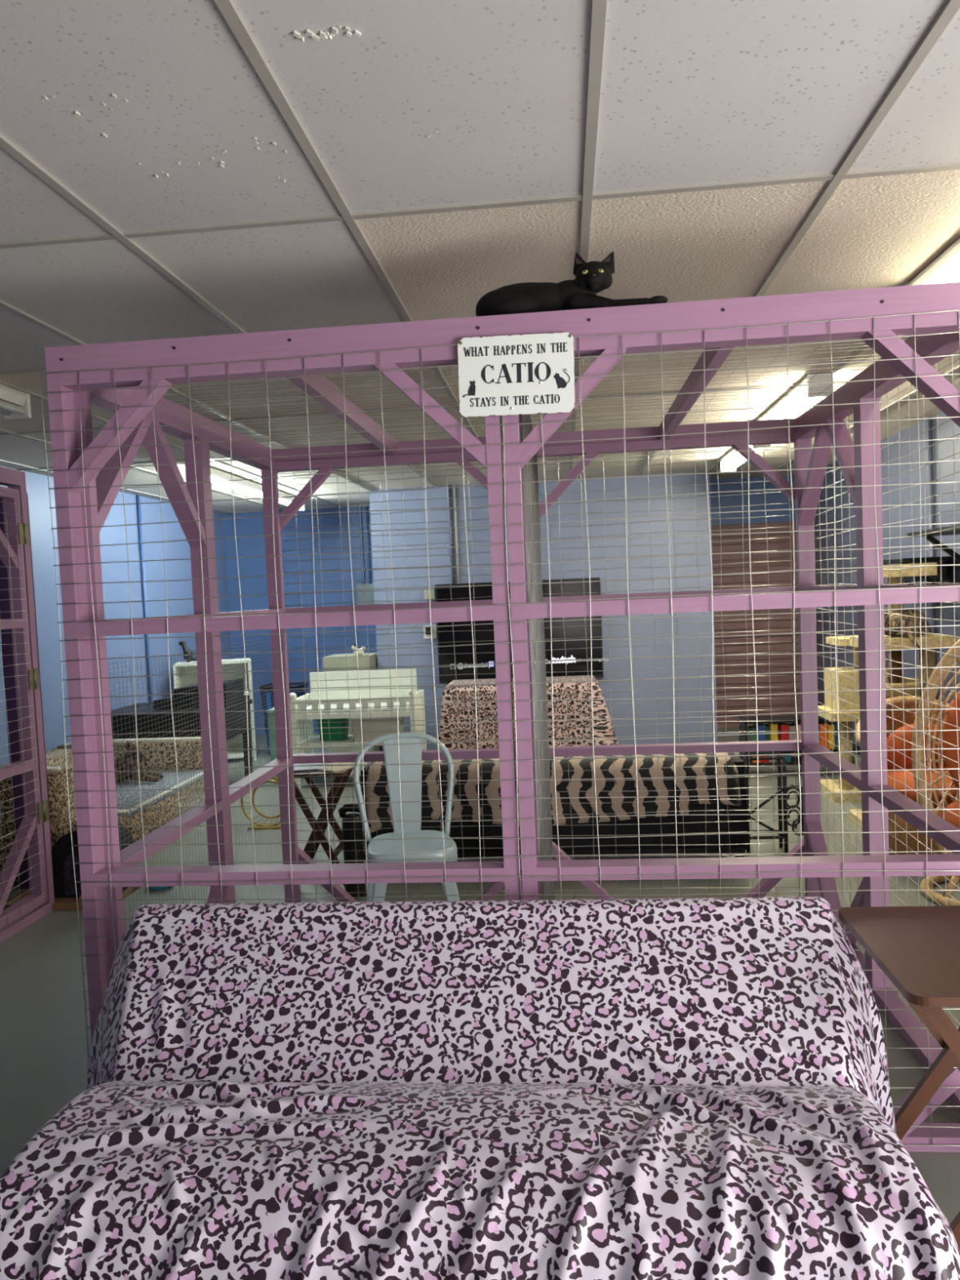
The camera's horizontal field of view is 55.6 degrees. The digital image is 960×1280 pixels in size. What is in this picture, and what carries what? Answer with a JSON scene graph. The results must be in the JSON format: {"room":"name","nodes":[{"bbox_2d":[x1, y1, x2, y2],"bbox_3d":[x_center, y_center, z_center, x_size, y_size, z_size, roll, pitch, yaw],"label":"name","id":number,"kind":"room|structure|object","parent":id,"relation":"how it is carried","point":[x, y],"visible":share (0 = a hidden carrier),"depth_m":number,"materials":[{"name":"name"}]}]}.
{"room":"cat shelter room","nodes":[
{"label":"cat shelter room","id":0,"kind":"room"},
{"bbox_2d":[0,465,231,764],"bbox_3d":[-3.395,0.139,3.939,0.100,2.555,12.600,-2,3,5],"label":"wall","id":1,"kind":"structure","parent":0,"point":[37,485],"depth_m":7.68,"materials":[{"name":"paint"}]},
{"bbox_2d":[136,494,153,702],"bbox_3d":[-2.946,-0.047,8.062,0.030,2.455,0.032,-2,3,5],"label":"conduit pipe","id":2,"kind":"object","parent":1,"relation":"attached to","point":[138,496],"visible":0.66,"depth_m":8.03,"materials":[{"name":"metal"}]},
{"bbox_2d":[222,506,377,734],"bbox_3d":[-1.802,-0.252,10.057,1.960,2.555,0.100,-2,3,5],"label":"wall","id":3,"kind":"structure","parent":0,"point":[253,546],"depth_m":10.01,"materials":[{"name":"blue paint"}]},
{"bbox_2d":[358,506,364,583],"bbox_3d":[-1.283,-1.028,9.901,0.027,0.835,0.028,-2,3,5],"label":"conduit pipe","id":4,"kind":"object","parent":3,"relation":"attached to","point":[360,508],"visible":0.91,"depth_m":9.89,"materials":[{"name":"metal"}]},
{"bbox_2d":[356,583,374,604],"bbox_3d":[-1.203,-0.492,9.889,0.240,0.240,0.100,-2,3,5],"label":"box","id":5,"kind":"object","parent":3,"relation":"attached to","point":[369,596],"visible":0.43,"depth_m":9.84,"materials":[{"name":"grey paint"}]},
{"bbox_2d":[364,506,371,583],"bbox_3d":[-1.214,-1.031,9.894,0.027,0.835,0.028,-2,3,5],"label":"conduit pipe","id":6,"kind":"object","parent":3,"relation":"attached to","point":[366,507],"visible":1,"depth_m":9.88,"materials":[{"name":"metal"}]},
{"bbox_2d":[0,0,959,514],"bbox_3d":[-0.386,-1.153,3.591,6.050,0.001,12.400,-2,3,5],"label":"ceiling","id":7,"kind":"structure","parent":0,"point":[692,91],"depth_m":2.12,"materials":[{"name":"tile"}]},
{"bbox_2d":[0,384,31,419],"bbox_3d":[-2.181,-0.976,2.870,0.120,0.105,2.444,-2,3,5],"label":"fluorescent light","id":8,"kind":"object","parent":7,"relation":"attached to","point":[14,404],"visible":1,"depth_m":4.00,"materials":[{"name":"white plastic"}]},
{"bbox_2d":[210,467,262,497],"bbox_3d":[-1.900,-1.204,7.031,0.075,0.106,1.113,-2,3,5],"label":"fluorescent light","id":9,"kind":"object","parent":7,"relation":"attached to","point":[248,486],"depth_m":7.03,"materials":[{"name":"white plastic"}]},
{"bbox_2d":[41,25,438,182],"bbox_3d":[-0.689,-1.047,1.910,1.170,0.011,0.518,-2,3,12],"label":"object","id":10,"kind":"structure","parent":7,"relation":"attached to","point":[325,35],"depth_m":1.58,"materials":[{"name":"paint"}]},
{"bbox_2d":[278,490,294,505],"bbox_3d":[-1.788,-1.274,8.261,0.075,0.104,0.471,-2,3,5],"label":"fluorescent light","id":11,"kind":"object","parent":7,"relation":"attached to","point":[286,501],"depth_m":8.26,"materials":[{"name":"white plastic"}]},
{"bbox_2d":[0,162,959,514],"bbox_3d":[-0.389,-1.150,3.564,6.050,0.011,12.216,-2,3,5],"label":"trim","id":12,"kind":"structure","parent":7,"relation":"attached to","point":[954,166],"depth_m":2.33,"materials":[{"name":"metal"}]},
{"bbox_2d":[0,0,959,514],"bbox_3d":[-0.528,-1.145,3.604,5.510,0.013,12.400,-2,3,5],"label":"trim","id":13,"kind":"structure","parent":7,"relation":"attached to","point":[228,9],"depth_m":2.14,"materials":[{"name":"metal"}]},
{"bbox_2d":[720,448,746,471],"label":"fluorescent light","id":14,"kind":"object","parent":7,"relation":"attached to","point":[729,465],"depth_m":6.93,"materials":[{"name":"white plastic"}]},
{"bbox_2d":[749,444,771,453],"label":"fluorescent light","id":15,"kind":"object","parent":7,"relation":"attached to","point":[755,446],"depth_m":5.97,"materials":[{"name":"white plastic"}]},
{"bbox_2d":[756,372,833,420],"bbox_3d":[1.683,-1.254,4.965,0.120,0.105,1.244,-2,3,5],"label":"fluorescent light","id":16,"kind":"object","parent":7,"relation":"attached to","point":[816,388],"visible":0.45,"depth_m":4.57,"materials":[{"name":"white plastic"}]},
{"bbox_2d":[904,238,959,285],"bbox_3d":[1.433,-1.111,2.451,0.120,0.105,1.244,-2,3,5],"label":"fluorescent light","id":17,"kind":"object","parent":7,"relation":"attached to","point":[945,268],"visible":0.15,"depth_m":2.78,"materials":[{"name":"white plastic"}]},
{"bbox_2d":[0,731,959,1224],"bbox_3d":[-0.278,1.346,3.722,6.250,0.100,12.600,-2,3,5],"label":"floor","id":18,"kind":"structure","parent":0,"point":[44,1060],"depth_m":4.04,"materials":[{"name":"grey paint"}]},
{"bbox_2d":[0,492,52,888],"bbox_3d":[-2.422,0.278,4.829,0.180,2.100,0.040,-2,3,5],"label":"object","id":19,"kind":"object","parent":18,"relation":"on","point":[6,638],"visible":0.15,"depth_m":4.82,"materials":[{"name":"purple wood"}]},
{"bbox_2d":[0,466,54,943],"bbox_3d":[-2.238,0.298,3.820,0.076,2.150,1.295,-2,3,5],"label":"gate","id":20,"kind":"object","parent":18,"relation":"on","point":[33,835],"visible":1,"depth_m":4.36,"materials":[{"name":"purple paint"}]},
{"bbox_2d":[3,886,139,910],"bbox_3d":[-2.091,1.310,4.662,0.570,0.030,0.342,-2,3,5],"label":"board","id":21,"kind":"object","parent":18,"relation":"on","point":[60,904],"visible":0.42,"depth_m":4.54,"materials":[{"name":"wood"}]},
{"bbox_2d":[51,822,135,897],"bbox_3d":[-1.990,1.119,4.687,0.320,0.340,0.247,-2,3,5],"label":"hut","id":22,"kind":"object","parent":21,"relation":"on","point":[64,882],"visible":0.39,"depth_m":4.58,"materials":[{"name":"black fabric"}]},
{"bbox_2d":[0,736,204,881],"bbox_3d":[-2.502,0.964,5.785,1.150,0.597,1.740,-2,3,5],"label":"sofa","id":23,"kind":"object","parent":18,"relation":"on","point":[55,757],"visible":0.45,"depth_m":5.63,"materials":[{"name":"brown fabric"}]},
{"bbox_2d":[113,741,163,782],"bbox_3d":[-2.366,0.797,6.003,0.566,0.283,0.228,-2,3,5],"label":"cat","id":24,"kind":"object","parent":23,"relation":"on","point":[131,754],"visible":0.53,"depth_m":5.93},
{"bbox_2d":[115,769,204,817],"bbox_3d":[-2.395,0.973,5.796,0.920,0.040,1.180,-2,3,5],"label":"blanket","id":25,"kind":"object","parent":23,"relation":"on","point":[184,774],"depth_m":5.76,"materials":[{"name":"grey fabric"}]},
{"bbox_2d":[147,886,171,889],"bbox_3d":[-1.683,1.270,4.802,0.150,0.060,0.150,-2,3,5],"label":"bowl","id":26,"kind":"object","parent":18,"relation":"on","point":[149,887],"visible":0.07,"depth_m":4.74,"materials":[{"name":"plastic"}]},
{"bbox_2d":[111,699,252,777],"bbox_3d":[-2.443,0.870,7.363,1.000,0.655,0.800,-2,3,5],"label":"table","id":27,"kind":"object","parent":18,"relation":"on","point":[143,705],"visible":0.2,"depth_m":7.00,"materials":[{"name":"plastic"}]},
{"bbox_2d":[153,678,244,709],"bbox_3d":[-2.284,0.437,7.412,0.600,0.190,0.406,-2,3,5],"label":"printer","id":28,"kind":"object","parent":27,"relation":"on","point":[234,695],"visible":0.53,"depth_m":7.23,"materials":[{"name":"black plastic"}]},
{"bbox_2d":[173,657,256,760],"bbox_3d":[-2.472,0.666,8.531,0.684,0.942,0.320,-3,3,-13],"label":"bookcase","id":29,"kind":"object","parent":18,"relation":"on","point":[232,745],"visible":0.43,"depth_m":8.61,"materials":[{"name":"white paint"}]},
{"bbox_2d":[178,640,196,662],"bbox_3d":[-2.703,0.107,8.452,0.181,0.201,0.078,-2,3,5],"label":"figurine","id":30,"kind":"object","parent":29,"relation":"on","point":[182,643],"visible":0.83,"depth_m":8.43,"materials":[{"name":"black plastic"}]},
{"bbox_2d":[240,776,280,829],"bbox_3d":[-1.391,1.052,5.960,0.346,0.348,0.120,-2,3,5],"label":"toy","id":31,"kind":"object","parent":18,"relation":"on","point":[278,825],"visible":0.41,"depth_m":5.95,"materials":[{"name":"gold metal"}]},
{"bbox_2d":[266,707,278,779],"bbox_3d":[-1.623,0.858,7.640,0.231,0.578,0.315,-2,3,5],"label":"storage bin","id":32,"kind":"object","parent":18,"relation":"on","point":[271,724],"visible":0.17,"depth_m":7.50,"materials":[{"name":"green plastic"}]},
{"bbox_2d":[259,681,308,755],"bbox_3d":[-1.879,0.761,8.814,0.428,0.670,0.347,-2,3,5],"label":"laundry bag","id":33,"kind":"object","parent":18,"relation":"on","point":[291,685],"visible":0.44,"depth_m":8.68,"materials":[{"name":"blue plastic"}]},
{"bbox_2d":[293,762,354,887],"bbox_3d":[-0.822,0.967,4.777,0.340,0.608,0.360,-2,3,5],"label":"folding table","id":34,"kind":"object","parent":18,"relation":"on","point":[322,827],"visible":0.58,"depth_m":4.65,"materials":[{"name":"brown wood"}]},
{"bbox_2d":[293,762,328,773],"bbox_3d":[-0.894,0.660,4.776,0.200,0.012,0.270,-3,3,-9],"label":"magazine","id":35,"kind":"object","parent":34,"relation":"on","point":[313,768],"visible":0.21,"depth_m":4.69,"materials":[{"name":"white paper"}]},
{"bbox_2d":[317,761,365,773],"bbox_3d":[-0.738,0.656,4.731,0.170,0.010,0.240,0,4,34],"label":"magazine","id":36,"kind":"object","parent":34,"relation":"on","point":[335,768],"visible":0.43,"depth_m":4.67,"materials":[{"name":"paper"}]},
{"bbox_2d":[337,804,366,899],"bbox_3d":[-0.621,1.036,4.500,0.107,0.466,0.117,-5,4,-43],"label":"tube","id":37,"kind":"object","parent":18,"relation":"on","point":[347,834],"visible":0.66,"depth_m":4.46,"materials":[{"name":"black fabric"}]},
{"bbox_2d":[322,652,382,752],"bbox_3d":[-1.172,0.611,8.479,0.440,0.945,0.462,-2,3,5],"label":"base cabinet","id":38,"kind":"object","parent":18,"relation":"on","point":[340,662],"visible":0.17,"depth_m":8.26,"materials":[{"name":"paint"}]},
{"bbox_2d":[351,643,365,655],"bbox_3d":[-1.108,0.090,8.314,0.129,0.123,0.058,-2,3,5],"label":"figurine","id":39,"kind":"object","parent":38,"relation":"on","point":[359,652],"visible":0.77,"depth_m":8.30,"materials":[{"name":"beige ceramic"}]},
{"bbox_2d":[289,668,426,789],"bbox_3d":[-0.959,0.699,7.283,1.000,0.875,0.490,-2,3,5],"label":"table","id":40,"kind":"object","parent":18,"relation":"on","point":[335,695],"visible":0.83,"depth_m":7.32,"materials":[{"name":"white paint"}]},
{"bbox_2d":[316,718,348,741],"bbox_3d":[-1.176,0.702,7.329,0.231,0.188,0.210,-2,3,5],"label":"storage bin","id":41,"kind":"object","parent":40,"relation":"on","point":[337,736],"visible":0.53,"depth_m":7.24,"materials":[{"name":"green plastic"}]},
{"bbox_2d":[297,734,382,747],"bbox_3d":[-0.955,0.801,7.294,0.940,0.024,0.440,-2,3,5],"label":"shelf","id":42,"kind":"object","parent":40,"relation":"attached to","point":[312,739],"depth_m":7.17,"materials":[{"name":"white paint"}]},
{"bbox_2d":[350,762,367,776],"bbox_3d":[-0.944,1.036,7.306,0.940,0.024,0.440,-2,3,5],"label":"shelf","id":43,"kind":"object","parent":40,"relation":"attached to","point":[361,766],"depth_m":7.19,"materials":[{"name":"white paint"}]},
{"bbox_2d":[347,716,404,742],"bbox_3d":[-0.806,0.684,7.213,0.420,0.203,0.294,-2,3,5],"label":"storage bin","id":44,"kind":"object","parent":40,"relation":"on","point":[366,736],"visible":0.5,"depth_m":7.08,"materials":[{"name":"grey plastic"}]},
{"bbox_2d":[353,732,459,902],"bbox_3d":[-0.291,0.852,3.802,0.440,0.877,0.456,-3,3,-9],"label":"metal chair","id":45,"kind":"object","parent":18,"relation":"on","point":[408,753],"visible":0.79,"depth_m":3.94,"materials":[{"name":"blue metal"}]},
{"bbox_2d":[0,896,959,1279],"bbox_3d":[-0.055,1.025,1.903,2.007,0.688,0.954,-2,3,5],"label":"sofa","id":46,"kind":"object","parent":18,"relation":"on","point":[678,1088],"visible":1,"depth_m":1.78,"materials":[{"name":"pink fabric"}]},
{"bbox_2d":[39,281,959,1152],"bbox_3d":[0.186,0.206,3.275,2.470,2.181,1.854,-2,3,5],"label":"enclosure","id":47,"kind":"object","parent":18,"relation":"on","point":[129,380],"visible":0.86,"depth_m":2.46,"materials":[{"name":"purple paint"}]},
{"bbox_2d":[457,332,574,417],"bbox_3d":[0.091,-0.669,2.298,0.292,0.198,0.006,-1,3,5],"label":"sign","id":48,"kind":"object","parent":47,"relation":"attached to","point":[530,374],"visible":1,"depth_m":2.30,"materials":[{"name":"white metal"}]},
{"bbox_2d":[475,251,667,316],"bbox_3d":[0.217,-0.909,2.340,0.500,0.177,0.178,-1,3,28],"label":"cat","id":49,"kind":"object","parent":47,"relation":"on","point":[592,277],"visible":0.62,"depth_m":2.33},
{"bbox_2d":[438,675,618,749],"bbox_3d":[0.412,0.688,7.773,1.586,0.692,0.863,-2,3,5],"label":"table","id":50,"kind":"object","parent":18,"relation":"on","point":[485,693],"visible":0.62,"depth_m":7.49,"materials":[{"name":"pink fabric"}]},
{"bbox_2d":[360,755,746,860],"bbox_3d":[0.397,0.911,5.049,1.960,0.570,0.790,-2,3,5],"label":"sofa","id":51,"kind":"object","parent":18,"relation":"on","point":[694,844],"visible":0.3,"depth_m":4.64,"materials":[{"name":"black fabric"}]},
{"bbox_2d":[364,751,741,832],"bbox_3d":[0.367,0.802,4.823,1.966,0.394,0.454,-2,3,5],"label":"throw blanket","id":52,"kind":"object","parent":51,"relation":"on","point":[428,793],"visible":0.62,"depth_m":4.62,"materials":[{"name":"fabric"}]},
{"bbox_2d":[739,752,804,854],"bbox_3d":[1.596,0.885,4.953,0.326,0.528,0.142,-2,3,5],"label":"metal rack","id":53,"kind":"object","parent":18,"relation":"on","point":[781,836],"visible":0.73,"depth_m":4.89,"materials":[{"name":"black metal"}]},
{"bbox_2d":[738,715,860,777],"bbox_3d":[2.444,0.796,6.882,0.904,0.430,0.240,-2,3,5],"label":"bookshelf","id":54,"kind":"object","parent":18,"relation":"on","point":[743,726],"visible":0.14,"depth_m":6.81,"materials":[{"name":"white wood"}]},
{"bbox_2d":[748,724,756,741],"bbox_3d":[2.051,0.742,6.893,0.060,0.170,0.163,-2,3,5],"label":"book","id":55,"kind":"object","parent":54,"relation":"on","point":[751,728],"visible":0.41,"depth_m":6.81,"materials":[{"name":"paper"}]},
{"bbox_2d":[749,755,760,763],"bbox_3d":[2.077,0.882,6.899,0.060,0.068,0.163,-2,3,5],"label":"book","id":56,"kind":"object","parent":54,"relation":"on","point":[752,761],"visible":0.29,"depth_m":6.82,"materials":[{"name":"paper"}]},
{"bbox_2d":[753,723,765,741],"bbox_3d":[2.113,0.730,6.887,0.055,0.190,0.163,-2,3,5],"label":"book","id":57,"kind":"object","parent":54,"relation":"on","point":[761,727],"visible":0.45,"depth_m":6.80,"materials":[{"name":"paper"}]},
{"bbox_2d":[760,755,768,762],"bbox_3d":[2.137,0.880,6.893,0.050,0.068,0.163,-2,3,5],"label":"book","id":58,"kind":"object","parent":54,"relation":"on","point":[762,761],"visible":0.29,"depth_m":6.81,"materials":[{"name":"paper"}]},
{"bbox_2d":[763,723,770,741],"bbox_3d":[2.160,0.733,6.883,0.030,0.180,0.163,-2,3,5],"label":"book","id":59,"kind":"object","parent":54,"relation":"on","point":[767,727],"visible":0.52,"depth_m":6.80,"materials":[{"name":"paper"}]},
{"bbox_2d":[765,723,777,740],"bbox_3d":[2.205,0.721,6.878,0.050,0.200,0.163,-2,3,5],"label":"book","id":60,"kind":"object","parent":54,"relation":"on","point":[775,726],"visible":0.38,"depth_m":6.79,"materials":[{"name":"paper"}]},
{"bbox_2d":[768,755,775,762],"bbox_3d":[2.192,0.878,6.888,0.050,0.068,0.163,-2,3,5],"label":"book","id":61,"kind":"object","parent":54,"relation":"on","point":[769,761],"visible":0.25,"depth_m":6.81,"materials":[{"name":"paper"}]},
{"bbox_2d":[777,722,789,740],"bbox_3d":[2.282,0.723,6.871,0.055,0.190,0.163,-2,3,5],"label":"book","id":62,"kind":"object","parent":54,"relation":"on","point":[781,726],"visible":0.52,"depth_m":6.79,"materials":[{"name":"paper"}]},
{"bbox_2d":[782,755,791,762],"bbox_3d":[2.301,0.874,6.878,0.050,0.068,0.163,-2,3,5],"label":"book","id":63,"kind":"object","parent":54,"relation":"on","point":[788,757],"visible":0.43,"depth_m":6.80,"materials":[{"name":"paper"}]},
{"bbox_2d":[786,722,796,740],"bbox_3d":[2.340,0.726,6.866,0.050,0.180,0.163,-2,3,5],"label":"book","id":64,"kind":"object","parent":54,"relation":"on","point":[791,726],"visible":0.46,"depth_m":6.78,"materials":[{"name":"paper"}]},
{"bbox_2d":[791,722,801,739],"bbox_3d":[2.394,0.719,6.861,0.050,0.190,0.163,-2,3,5],"label":"book","id":65,"kind":"object","parent":54,"relation":"on","point":[799,735],"visible":0.2,"depth_m":6.78,"materials":[{"name":"paper"}]},
{"bbox_2d":[817,721,828,749],"bbox_3d":[2.563,0.713,6.845,0.060,0.190,0.163,-2,3,5],"label":"book","id":66,"kind":"object","parent":54,"relation":"on","point":[822,741],"visible":0.54,"depth_m":6.76,"materials":[{"name":"paper"}]},
{"bbox_2d":[826,721,835,749],"bbox_3d":[2.618,0.715,6.840,0.040,0.180,0.163,-2,3,5],"label":"book","id":67,"kind":"object","parent":54,"relation":"on","point":[829,725],"visible":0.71,"depth_m":6.76,"materials":[{"name":"paper"}]},
{"bbox_2d":[828,721,838,748],"bbox_3d":[2.668,0.709,6.835,0.050,0.190,0.163,-2,3,5],"label":"book","id":68,"kind":"object","parent":54,"relation":"on","point":[835,723],"visible":0.32,"depth_m":6.76,"materials":[{"name":"paper"}]},
{"bbox_2d":[817,635,887,802],"bbox_3d":[2.534,0.513,6.133,0.440,1.065,0.440,-2,3,5],"label":"cat tree","id":69,"kind":"object","parent":18,"relation":"on","point":[841,678],"visible":0.27,"depth_m":6.03,"materials":[{"name":"carpet"}]},
{"bbox_2d":[838,906,959,1249],"bbox_3d":[1.115,1.000,2.001,0.490,0.670,0.500,-2,3,5],"label":"folding table","id":70,"kind":"object","parent":18,"relation":"on","point":[917,948],"visible":0.96,"depth_m":2.03,"materials":[{"name":"brown wood"}]},
{"bbox_2d":[847,562,958,830],"bbox_3d":[2.444,0.331,5.246,0.520,1.530,0.480,-2,3,5],"label":"cat tree","id":71,"kind":"object","parent":18,"relation":"on","point":[932,640],"visible":0.3,"depth_m":5.07,"materials":[{"name":"carpet"}]},
{"bbox_2d":[884,608,931,648],"bbox_3d":[2.380,-0.067,5.142,0.297,0.209,0.294,-1,4,33],"label":"cat","id":72,"kind":"object","parent":71,"relation":"on","point":[895,620],"visible":0.62,"depth_m":5.09},
{"bbox_2d":[854,695,959,854],"bbox_3d":[2.330,0.716,4.727,0.728,0.786,0.630,-2,3,5],"label":"wicker armchair","id":73,"kind":"object","parent":18,"relation":"on","point":[908,701],"visible":0.24,"depth_m":4.78,"materials":[{"name":"wicker"}]},
{"bbox_2d":[886,723,946,771],"bbox_3d":[2.358,0.601,4.857,0.420,0.320,0.150,-2,3,5],"label":"cushion","id":74,"kind":"object","parent":73,"relation":"on","point":[898,743],"depth_m":4.81,"materials":[{"name":"orange fabric"}]},
{"bbox_2d":[887,769,959,808],"bbox_3d":[2.328,0.753,4.697,0.536,0.125,0.533,-2,3,5],"label":"seat cushion","id":75,"kind":"object","parent":73,"relation":"on","point":[899,775],"depth_m":4.56,"materials":[{"name":"orange fabric"}]},
{"bbox_2d":[911,638,959,906],"bbox_3d":[2.298,0.522,4.073,0.648,1.284,0.596,-4,4,-33],"label":"egg chair","id":76,"kind":"object","parent":18,"relation":"on","point":[947,660],"visible":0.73,"depth_m":4.08,"materials":[{"name":"wicker"}]},
{"bbox_2d":[938,800,959,828],"bbox_3d":[2.322,0.803,4.077,0.500,0.200,0.380,-2,3,5],"label":"seat cushion","id":77,"kind":"object","parent":76,"relation":"on","point":[953,819],"depth_m":4.07,"materials":[{"name":"orange fabric"}]},
{"bbox_2d":[942,689,959,786],"bbox_3d":[2.349,0.456,4.176,0.440,0.600,0.180,-2,3,5],"label":"cushion","id":78,"kind":"object","parent":76,"relation":"on","point":[949,736],"depth_m":4.16,"materials":[{"name":"orange fabric"}]},
{"bbox_2d":[368,471,717,751],"bbox_3d":[0.632,-0.306,9.077,3.070,2.555,1.600,-2,3,5],"label":"wall","id":79,"kind":"structure","parent":0,"point":[690,727],"depth_m":8.22,"materials":[{"name":"paint"}]},
{"bbox_2d":[422,625,436,638],"bbox_3d":[-0.461,-0.073,8.361,0.120,0.120,0.050,-2,3,5],"label":"outlet plate","id":80,"kind":"object","parent":79,"relation":"attached to","point":[426,635],"visible":0.64,"depth_m":8.37,"materials":[{"name":"white plastic"}]},
{"bbox_2d":[423,587,435,599],"bbox_3d":[-0.461,-0.423,8.346,0.100,0.100,0.040,-2,3,5],"label":"switch box","id":81,"kind":"object","parent":79,"relation":"attached to","point":[426,595],"visible":0.64,"depth_m":8.33,"materials":[{"name":"paint"}]},
{"bbox_2d":[448,484,454,583],"bbox_3d":[-0.259,-0.958,8.302,0.023,0.895,0.024,-2,3,5],"label":"conduit pipe","id":82,"kind":"object","parent":79,"relation":"attached to","point":[449,489],"visible":1,"depth_m":8.29,"materials":[{"name":"grey metal"}]},
{"bbox_2d":[453,484,459,583],"bbox_3d":[-0.214,-0.960,8.298,0.023,0.895,0.024,-2,3,5],"label":"conduit pipe","id":83,"kind":"object","parent":79,"relation":"attached to","point":[454,488],"visible":1,"depth_m":8.29,"materials":[{"name":"grey plastic"}]},
{"bbox_2d":[435,577,608,683],"bbox_3d":[0.379,-0.084,8.259,1.541,0.900,0.069,-2,3,5],"label":"television","id":84,"kind":"object","parent":79,"relation":"attached to","point":[460,634],"visible":0.59,"depth_m":8.23,"materials":[{"name":"black plastic"}]},
{"bbox_2d":[710,475,795,525],"bbox_3d":[2.617,-1.388,8.759,1.020,0.535,0.150,-2,3,5],"label":"wall","id":85,"kind":"structure","parent":0,"point":[778,498],"depth_m":8.69,"materials":[{"name":"blue paint"}]},
{"bbox_2d":[711,521,800,732],"bbox_3d":[2.666,-0.139,8.774,1.020,2.037,0.037,-2,3,5],"label":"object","id":86,"kind":"structure","parent":85,"relation":"in","point":[760,624],"depth_m":8.78,"materials":[{"name":"brown paint"}]},
{"bbox_2d":[813,411,959,754],"bbox_3d":[2.724,-0.096,3.366,0.100,2.555,12.600,-2,3,5],"label":"wall","id":87,"kind":"structure","parent":0,"point":[945,447],"depth_m":6.36,"materials":[{"name":"blue paint"}]},
{"bbox_2d":[883,555,955,585],"bbox_3d":[2.715,-0.372,5.700,0.348,0.272,0.630,-2,3,5],"label":"wall shelf","id":88,"kind":"object","parent":87,"relation":"attached to","point":[947,571],"visible":0.57,"depth_m":5.56,"materials":[{"name":"wood"}]},
{"bbox_2d":[927,417,937,699],"bbox_3d":[2.877,-0.180,5.781,0.027,2.455,0.028,-2,3,5],"label":"conduit pipe","id":89,"kind":"object","parent":87,"relation":"attached to","point":[930,434],"visible":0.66,"depth_m":5.74,"materials":[{"name":"grey metal"}]},
{"bbox_2d":[906,524,959,562],"bbox_3d":[2.637,-0.473,4.912,0.348,0.272,0.800,-2,3,5],"label":"wall shelf","id":90,"kind":"object","parent":87,"relation":"attached to","point":[929,537],"visible":0.92,"depth_m":5.14,"materials":[{"name":"black metal"}]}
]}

